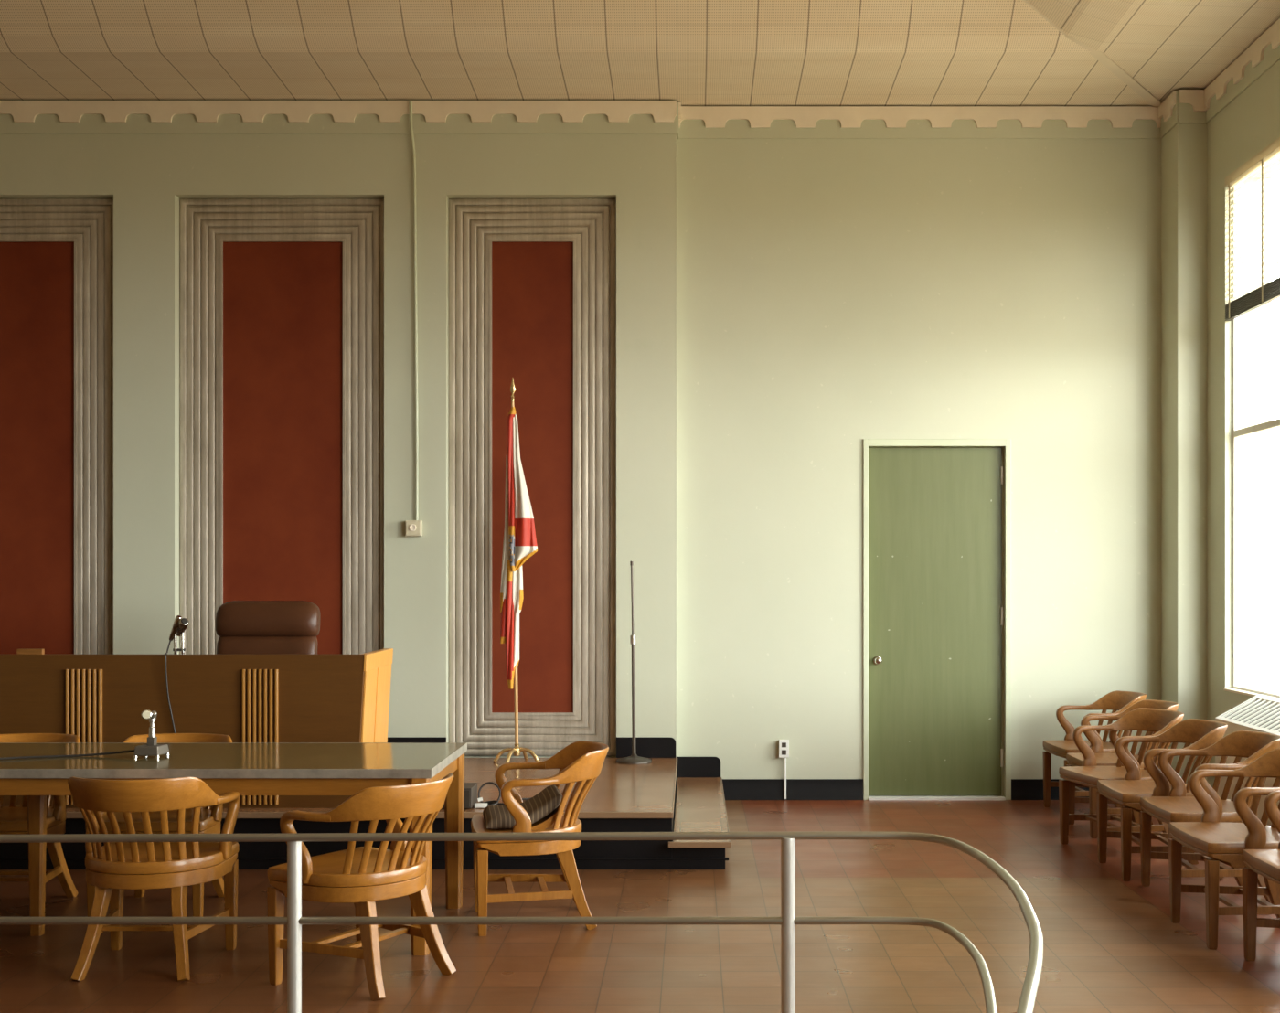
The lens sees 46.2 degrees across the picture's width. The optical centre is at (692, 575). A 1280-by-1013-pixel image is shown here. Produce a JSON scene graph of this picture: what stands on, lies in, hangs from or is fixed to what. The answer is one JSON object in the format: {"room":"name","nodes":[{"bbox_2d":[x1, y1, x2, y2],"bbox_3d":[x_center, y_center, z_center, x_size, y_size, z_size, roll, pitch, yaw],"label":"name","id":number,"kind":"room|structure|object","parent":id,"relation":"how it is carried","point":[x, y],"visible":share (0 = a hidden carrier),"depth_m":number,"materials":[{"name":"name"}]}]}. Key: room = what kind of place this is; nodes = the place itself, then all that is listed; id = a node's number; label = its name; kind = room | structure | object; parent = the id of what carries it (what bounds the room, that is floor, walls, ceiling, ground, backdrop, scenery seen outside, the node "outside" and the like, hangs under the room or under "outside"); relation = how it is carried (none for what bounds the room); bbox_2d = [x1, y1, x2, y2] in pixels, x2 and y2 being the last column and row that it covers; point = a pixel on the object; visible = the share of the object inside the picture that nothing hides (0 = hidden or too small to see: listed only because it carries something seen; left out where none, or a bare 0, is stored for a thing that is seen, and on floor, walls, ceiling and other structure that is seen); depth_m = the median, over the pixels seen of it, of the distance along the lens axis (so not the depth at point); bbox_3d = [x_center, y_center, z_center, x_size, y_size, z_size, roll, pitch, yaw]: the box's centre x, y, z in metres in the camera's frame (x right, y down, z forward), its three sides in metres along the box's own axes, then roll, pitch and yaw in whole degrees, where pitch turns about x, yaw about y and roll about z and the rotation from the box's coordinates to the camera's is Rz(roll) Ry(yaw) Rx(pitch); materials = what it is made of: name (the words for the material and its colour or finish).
{"room":"courtroom","nodes":[
{"label":"courtroom","id":0,"kind":"room"},
{"bbox_2d":[0,133,1161,780],"bbox_3d":[-3.027,-1.297,10.530,13.745,5.694,0.520,0,0,0],"label":"wall","id":1,"kind":"structure","parent":0,"point":[784,305],"depth_m":10.39,"materials":[{"name":"green paint"}]},
{"bbox_2d":[0,198,113,654],"bbox_3d":[-4.681,-0.683,10.363,1.434,3.856,0.034,0,0,0],"label":"wall panel","id":2,"kind":"object","parent":1,"relation":"attached to","point":[57,254],"visible":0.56,"depth_m":10.37,"materials":[{"name":"red paint"}]},
{"bbox_2d":[179,198,383,654],"bbox_3d":[-2.827,-0.683,10.363,1.434,3.856,0.034,0,0,0],"label":"wall panel","id":3,"kind":"object","parent":1,"relation":"attached to","point":[282,300],"visible":0.65,"depth_m":10.36,"materials":[{"name":"red paint"}]},
{"bbox_2d":[0,100,676,133],"bbox_3d":[-4.853,-3.136,10.256,9.494,0.216,0.032,0,0,0],"label":"trim","id":4,"kind":"structure","parent":1,"relation":"attached to","point":[16,116],"depth_m":10.24,"materials":[{"name":"beige paint"}]},
{"bbox_2d":[405,101,422,536],"bbox_3d":[-1.901,-1.753,10.236,0.108,2.963,0.068,0,0,0],"label":"conduit","id":5,"kind":"object","parent":1,"relation":"attached to","point":[412,528],"visible":1,"depth_m":10.24,"materials":[{"name":"beige paint"}]},
{"bbox_2d":[387,736,446,742],"bbox_3d":[-5.642,1.175,10.265,7.916,0.140,0.015,0,0,0],"label":"baseboard","id":6,"kind":"structure","parent":1,"relation":"attached to","point":[389,739],"depth_m":10.26,"materials":[{"name":"black rubber"}]},
{"bbox_2d":[448,198,616,756],"bbox_3d":[-1.102,-0.683,10.363,1.164,3.856,0.034,0,0,0],"label":"wall panel","id":7,"kind":"object","parent":1,"relation":"attached to","point":[532,282],"visible":0.92,"depth_m":10.36,"materials":[{"name":"red paint"}]},
{"bbox_2d":[616,736,675,757],"bbox_3d":[-0.315,1.175,10.266,0.410,0.140,0.016,0,0,0],"label":"baseboard","id":8,"kind":"structure","parent":1,"relation":"attached to","point":[646,747],"depth_m":10.26,"materials":[{"name":"black rubber"}]},
{"bbox_2d":[676,102,681,138],"bbox_3d":[-0.092,-3.136,10.330,0.032,0.216,0.120,0,0,0],"label":"trim","id":9,"kind":"structure","parent":1,"relation":"attached to","point":[678,104],"depth_m":10.27,"materials":[{"name":"beige paint"}]},
{"bbox_2d":[676,757,863,799],"bbox_3d":[0.538,1.401,10.380,1.289,0.298,0.028,0,0,0],"label":"baseboard","id":10,"kind":"structure","parent":1,"relation":"attached to","point":[733,789],"depth_m":10.38,"materials":[{"name":"black rubber"}]},
{"bbox_2d":[778,739,789,799],"bbox_3d":[0.633,1.335,10.364,0.068,0.412,0.052,0,0,0],"label":"wall outlet","id":11,"kind":"object","parent":1,"relation":"attached to","point":[784,744],"visible":1,"depth_m":10.34,"materials":[{"name":"white plastic"}]},
{"bbox_2d":[781,749,786,755],"bbox_3d":[0.633,1.217,10.340,0.030,0.032,0.004,0,0,0],"label":"socket","id":12,"kind":"object","parent":11,"relation":"attached to","point":[784,752],"depth_m":10.34,"materials":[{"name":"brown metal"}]},
{"bbox_2d":[676,106,1161,138],"bbox_3d":[1.572,-3.136,10.376,3.356,0.216,0.032,0,0,0],"label":"trim","id":13,"kind":"structure","parent":1,"relation":"attached to","point":[696,122],"depth_m":10.36,"materials":[{"name":"beige paint"}]},
{"bbox_2d":[863,438,1011,799],"bbox_3d":[1.696,0.301,10.425,1.022,2.498,0.130,0,0,0],"label":"door","id":14,"kind":"structure","parent":1,"relation":"in","point":[937,512],"depth_m":10.44,"materials":[{"name":"green paint"}]},
{"bbox_2d":[1011,778,1088,799],"bbox_3d":[2.728,1.479,10.378,1.043,0.142,0.024,0,0,0],"label":"baseboard","id":15,"kind":"structure","parent":1,"relation":"attached to","point":[1021,789],"depth_m":10.38,"materials":[{"name":"black rubber"}]},
{"bbox_2d":[1023,0,1161,106],"bbox_3d":[2.484,-3.492,9.527,2.308,0.504,0.319,0,0,-42],"label":"trim","id":16,"kind":"structure","parent":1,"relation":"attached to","point":[1099,55],"depth_m":9.68,"materials":[{"name":"beige paint"}]},
{"bbox_2d":[1158,91,1177,138],"bbox_3d":[3.236,-3.136,10.210,0.032,0.216,0.360,0,0,0],"label":"trim","id":17,"kind":"structure","parent":1,"relation":"attached to","point":[1168,110],"depth_m":10.15,"materials":[{"name":"beige paint"}]},
{"bbox_2d":[0,800,1279,1012],"bbox_3d":[-3.027,1.650,3.145,13.745,0.200,15.290,0,0,0],"label":"floor","id":18,"kind":"structure","parent":0,"point":[1112,944],"depth_m":6.27,"materials":[{"name":"orange tile"}]},
{"bbox_2d":[0,733,80,896],"bbox_3d":[-3.200,1.167,7.044,0.628,0.793,0.615,0,0,0],"label":"armchair","id":19,"kind":"object","parent":18,"relation":"on","point":[13,817],"visible":0.39,"depth_m":7.12,"materials":[{"name":"brown wood"}]},
{"bbox_2d":[67,776,240,981],"bbox_3d":[-2.152,1.167,5.956,0.628,0.793,0.615,0,0,0],"label":"armchair","id":20,"kind":"object","parent":18,"relation":"on","point":[112,868],"visible":0.89,"depth_m":5.80,"materials":[{"name":"brown wood"}]},
{"bbox_2d":[85,733,232,917],"bbox_3d":[-2.470,1.167,7.044,0.628,0.793,0.615,0,0,0],"label":"armchair","id":21,"kind":"object","parent":18,"relation":"on","point":[209,817],"visible":0.24,"depth_m":6.91,"materials":[{"name":"brown wood"}]},
{"bbox_2d":[0,742,467,955],"bbox_3d":[-3.006,1.169,6.595,3.888,0.763,0.970,0,0,0],"label":"conference table","id":22,"kind":"object","parent":18,"relation":"on","point":[244,768],"visible":0.91,"depth_m":6.35,"materials":[{"name":"wood"}]},
{"bbox_2d":[0,709,169,759],"bbox_3d":[-3.114,0.682,6.420,1.669,0.211,0.176,0,0,-6],"label":"table microphone","id":23,"kind":"object","parent":22,"relation":"on","point":[152,748],"visible":1,"depth_m":6.51,"materials":[{"name":"grey metal"}]},
{"bbox_2d":[142,710,150,718],"bbox_3d":[-2.353,0.598,6.469,0.035,0.034,0.006,0,0,-16],"label":"grille","id":24,"kind":"object","parent":23,"relation":"attached to","point":[146,714],"depth_m":6.47,"materials":[{"name":"metal"}]},
{"bbox_2d":[0,757,677,869],"bbox_3d":[-4.845,1.334,9.076,9.490,0.432,2.383,0,0,0],"label":"dais","id":25,"kind":"object","parent":18,"relation":"on","point":[624,797],"depth_m":7.93,"materials":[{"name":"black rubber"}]},
{"bbox_2d":[0,648,393,808],"bbox_3d":[-4.702,0.834,8.390,5.916,0.823,0.720,0,0,0],"label":"bench","id":26,"kind":"object","parent":25,"relation":"on","point":[92,698],"visible":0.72,"depth_m":8.05,"materials":[{"name":"brown wood"}]},
{"bbox_2d":[16,649,44,654],"bbox_3d":[-3.558,0.407,8.065,0.138,0.030,0.030,0,0,0],"label":"wood block","id":27,"kind":"object","parent":26,"relation":"on","point":[18,651],"visible":1,"depth_m":8.05,"materials":[{"name":"brown wood"}]},
{"bbox_2d":[164,615,188,733],"bbox_3d":[-2.815,0.727,8.174,0.143,1.022,0.317,0,0,-8],"label":"microphone","id":28,"kind":"object","parent":26,"relation":"on","point":[180,624],"visible":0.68,"depth_m":8.21,"materials":[{"name":"black metal"}]},
{"bbox_2d":[181,618,188,624],"bbox_3d":[-2.772,0.247,8.190,0.039,0.032,0.022,0,0,-35],"label":"grille","id":29,"kind":"object","parent":28,"relation":"attached to","point":[184,621],"depth_m":8.19,"materials":[{"name":"silver metal"}]},
{"bbox_2d":[215,600,319,654],"bbox_3d":[-2.569,0.698,8.852,0.624,1.094,0.645,0,0,0],"label":"leather chair","id":30,"kind":"object","parent":25,"relation":"on","point":[242,627],"visible":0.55,"depth_m":9.01,"materials":[{"name":"brown leather"}]},
{"bbox_2d":[442,782,477,808],"bbox_3d":[-1.292,1.186,8.098,0.230,0.106,0.245,0,0,0],"label":"box","id":31,"kind":"object","parent":25,"relation":"on","point":[470,788],"visible":0.22,"depth_m":8.02,"materials":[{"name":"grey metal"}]},
{"bbox_2d":[493,377,539,763],"bbox_3d":[-1.161,-0.041,10.008,0.275,2.577,0.207,0,0,-39],"label":"flag","id":32,"kind":"object","parent":25,"relation":"on","point":[519,544],"visible":0.99,"depth_m":9.98,"materials":[{"name":"white fabric"}]},
{"bbox_2d":[616,561,651,764],"bbox_3d":[-0.388,0.573,10.020,0.240,1.345,0.240,0,0,0],"label":"microphone stand","id":33,"kind":"object","parent":25,"relation":"on","point":[634,759],"visible":1,"depth_m":10.01,"materials":[{"name":"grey metal"}]},
{"bbox_2d":[266,772,456,1001],"bbox_3d":[-1.229,1.167,5.768,0.615,0.793,0.628,0,0,30],"label":"armchair","id":34,"kind":"object","parent":18,"relation":"on","point":[362,876],"visible":0.93,"depth_m":5.60,"materials":[{"name":"brown wood"}]},
{"bbox_2d":[0,831,1043,1012],"bbox_3d":[-2.158,1.186,3.502,6.085,0.728,2.728,0,0,0],"label":"railing","id":35,"kind":"object","parent":18,"relation":"on","point":[293,920],"visible":1,"depth_m":4.80,"materials":[{"name":"metal"}]},
{"bbox_2d":[470,740,608,936],"bbox_3d":[-0.682,1.167,6.751,0.615,0.793,0.628,0,0,-10],"label":"armchair","id":36,"kind":"object","parent":18,"relation":"on","point":[581,762],"visible":0.86,"depth_m":6.58,"materials":[{"name":"brown wood"}]},
{"bbox_2d":[482,784,564,830],"bbox_3d":[-0.763,1.043,6.737,0.341,0.166,0.410,0,0,-10],"label":"bag","id":37,"kind":"object","parent":36,"relation":"on","point":[542,808],"visible":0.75,"depth_m":6.59,"materials":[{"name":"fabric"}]},
{"bbox_2d":[668,777,731,869],"bbox_3d":[0.039,1.470,9.114,0.330,0.159,2.549,0,0,0],"label":"step","id":38,"kind":"structure","parent":18,"relation":"on","point":[699,805],"depth_m":8.52,"materials":[{"name":"brown wood"}]},
{"bbox_2d":[1042,690,1146,807],"bbox_3d":[2.664,1.167,9.843,0.615,0.793,0.628,0,0,-3],"label":"armchair","id":39,"kind":"object","parent":18,"relation":"on","point":[1118,701],"visible":0.41,"depth_m":10.04,"materials":[{"name":"brown wood"}]},
{"bbox_2d":[1058,707,1183,849],"bbox_3d":[2.463,1.167,8.492,0.615,0.793,0.628,0,0,-11],"label":"armchair","id":40,"kind":"object","parent":18,"relation":"on","point":[1158,720],"visible":0.6,"depth_m":8.65,"materials":[{"name":"brown wood"}]},
{"bbox_2d":[1066,699,1179,838],"bbox_3d":[2.639,1.167,9.122,0.615,0.793,0.628,0,0,-2],"label":"armchair","id":41,"kind":"object","parent":18,"relation":"on","point":[1073,759],"visible":0.28,"depth_m":9.28,"materials":[{"name":"brown wood"}]},
{"bbox_2d":[1097,718,1227,881],"bbox_3d":[2.484,1.167,7.869,0.615,0.793,0.628,0,0,1],"label":"armchair","id":42,"kind":"object","parent":18,"relation":"on","point":[1202,733],"visible":0.54,"depth_m":7.95,"materials":[{"name":"brown wood"}]},
{"bbox_2d":[1140,730,1279,903],"bbox_3d":[2.534,1.167,7.259,0.615,0.793,0.628,0,0,1],"label":"armchair","id":43,"kind":"object","parent":18,"relation":"on","point":[1178,806],"visible":0.51,"depth_m":7.40,"materials":[{"name":"brown wood"}]},
{"bbox_2d":[1168,748,1279,949],"bbox_3d":[2.432,1.167,6.475,0.615,0.793,0.628,0,0,0],"label":"armchair","id":44,"kind":"object","parent":18,"relation":"on","point":[1224,842],"visible":0.88,"depth_m":6.52,"materials":[{"name":"brown wood"}]},
{"bbox_2d":[1215,694,1279,825],"bbox_3d":[3.304,1.136,8.330,0.253,0.827,1.560,0,0,0],"label":"radiator","id":45,"kind":"object","parent":18,"relation":"on","point":[1258,713],"visible":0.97,"depth_m":8.75,"materials":[{"name":"white metal"}]},
{"bbox_2d":[1215,694,1279,735],"bbox_3d":[3.304,0.799,8.330,0.253,0.153,1.560,0,0,0],"label":"grille","id":46,"kind":"object","parent":45,"relation":"attached to","point":[1258,713],"depth_m":8.75,"materials":[{"name":"white metal"}]},
{"bbox_2d":[1242,790,1279,960],"bbox_3d":[2.519,1.167,5.810,0.615,0.793,0.628,0,0,0],"label":"armchair","id":47,"kind":"object","parent":18,"relation":"on","point":[1265,863],"visible":1,"depth_m":6.03,"materials":[{"name":"brown wood"}]},
{"bbox_2d":[0,0,1279,106],"bbox_3d":[-3.078,-3.694,3.145,13.645,0.900,15.290,0,0,0],"label":"ceiling","id":48,"kind":"structure","parent":0,"point":[687,52],"depth_m":9.35,"materials":[{"name":"tile"}]},
{"bbox_2d":[1206,59,1279,787],"bbox_3d":[3.595,-1.297,3.145,0.300,5.694,15.290,0,0,0],"label":"wall","id":49,"kind":"structure","parent":0,"point":[1250,122],"depth_m":9.69,"materials":[{"name":"green paint"}]},
{"bbox_2d":[1161,123,1206,783],"bbox_3d":[3.348,-0.847,10.210,0.195,4.794,0.360,0,0,0],"label":"pillar","id":50,"kind":"structure","parent":49,"relation":"attached to","point":[1184,147],"depth_m":10.03,"materials":[{"name":"green paint"}]},
{"bbox_2d":[1177,89,1207,123],"bbox_3d":[3.348,-3.136,10.016,0.195,0.216,0.032,0,0,0],"label":"trim","id":51,"kind":"structure","parent":49,"relation":"attached to","point":[1190,102],"depth_m":10.02,"materials":[{"name":"beige paint"}]},
{"bbox_2d":[1204,18,1279,122],"bbox_3d":[3.431,-3.136,2.915,0.032,0.216,14.230,0,0,0],"label":"trim","id":52,"kind":"structure","parent":49,"relation":"attached to","point":[1264,53],"depth_m":9.31,"materials":[{"name":"beige paint"}]},
{"bbox_2d":[1223,153,1279,699],"bbox_3d":[3.489,-0.915,8.540,0.112,3.310,2.300,0,0,0],"label":"window","id":53,"kind":"structure","parent":49,"relation":"in","point":[1238,433],"depth_m":9.66,"materials":[{"name":"white glass"}]},
{"bbox_2d":[1225,137,1279,320],"bbox_3d":[3.460,-2.108,8.540,0.046,0.924,2.284,0,0,0],"label":"window blind","id":54,"kind":"object","parent":53,"relation":"attached to","point":[1263,293],"visible":1,"depth_m":9.21,"materials":[{"name":"white metal"}]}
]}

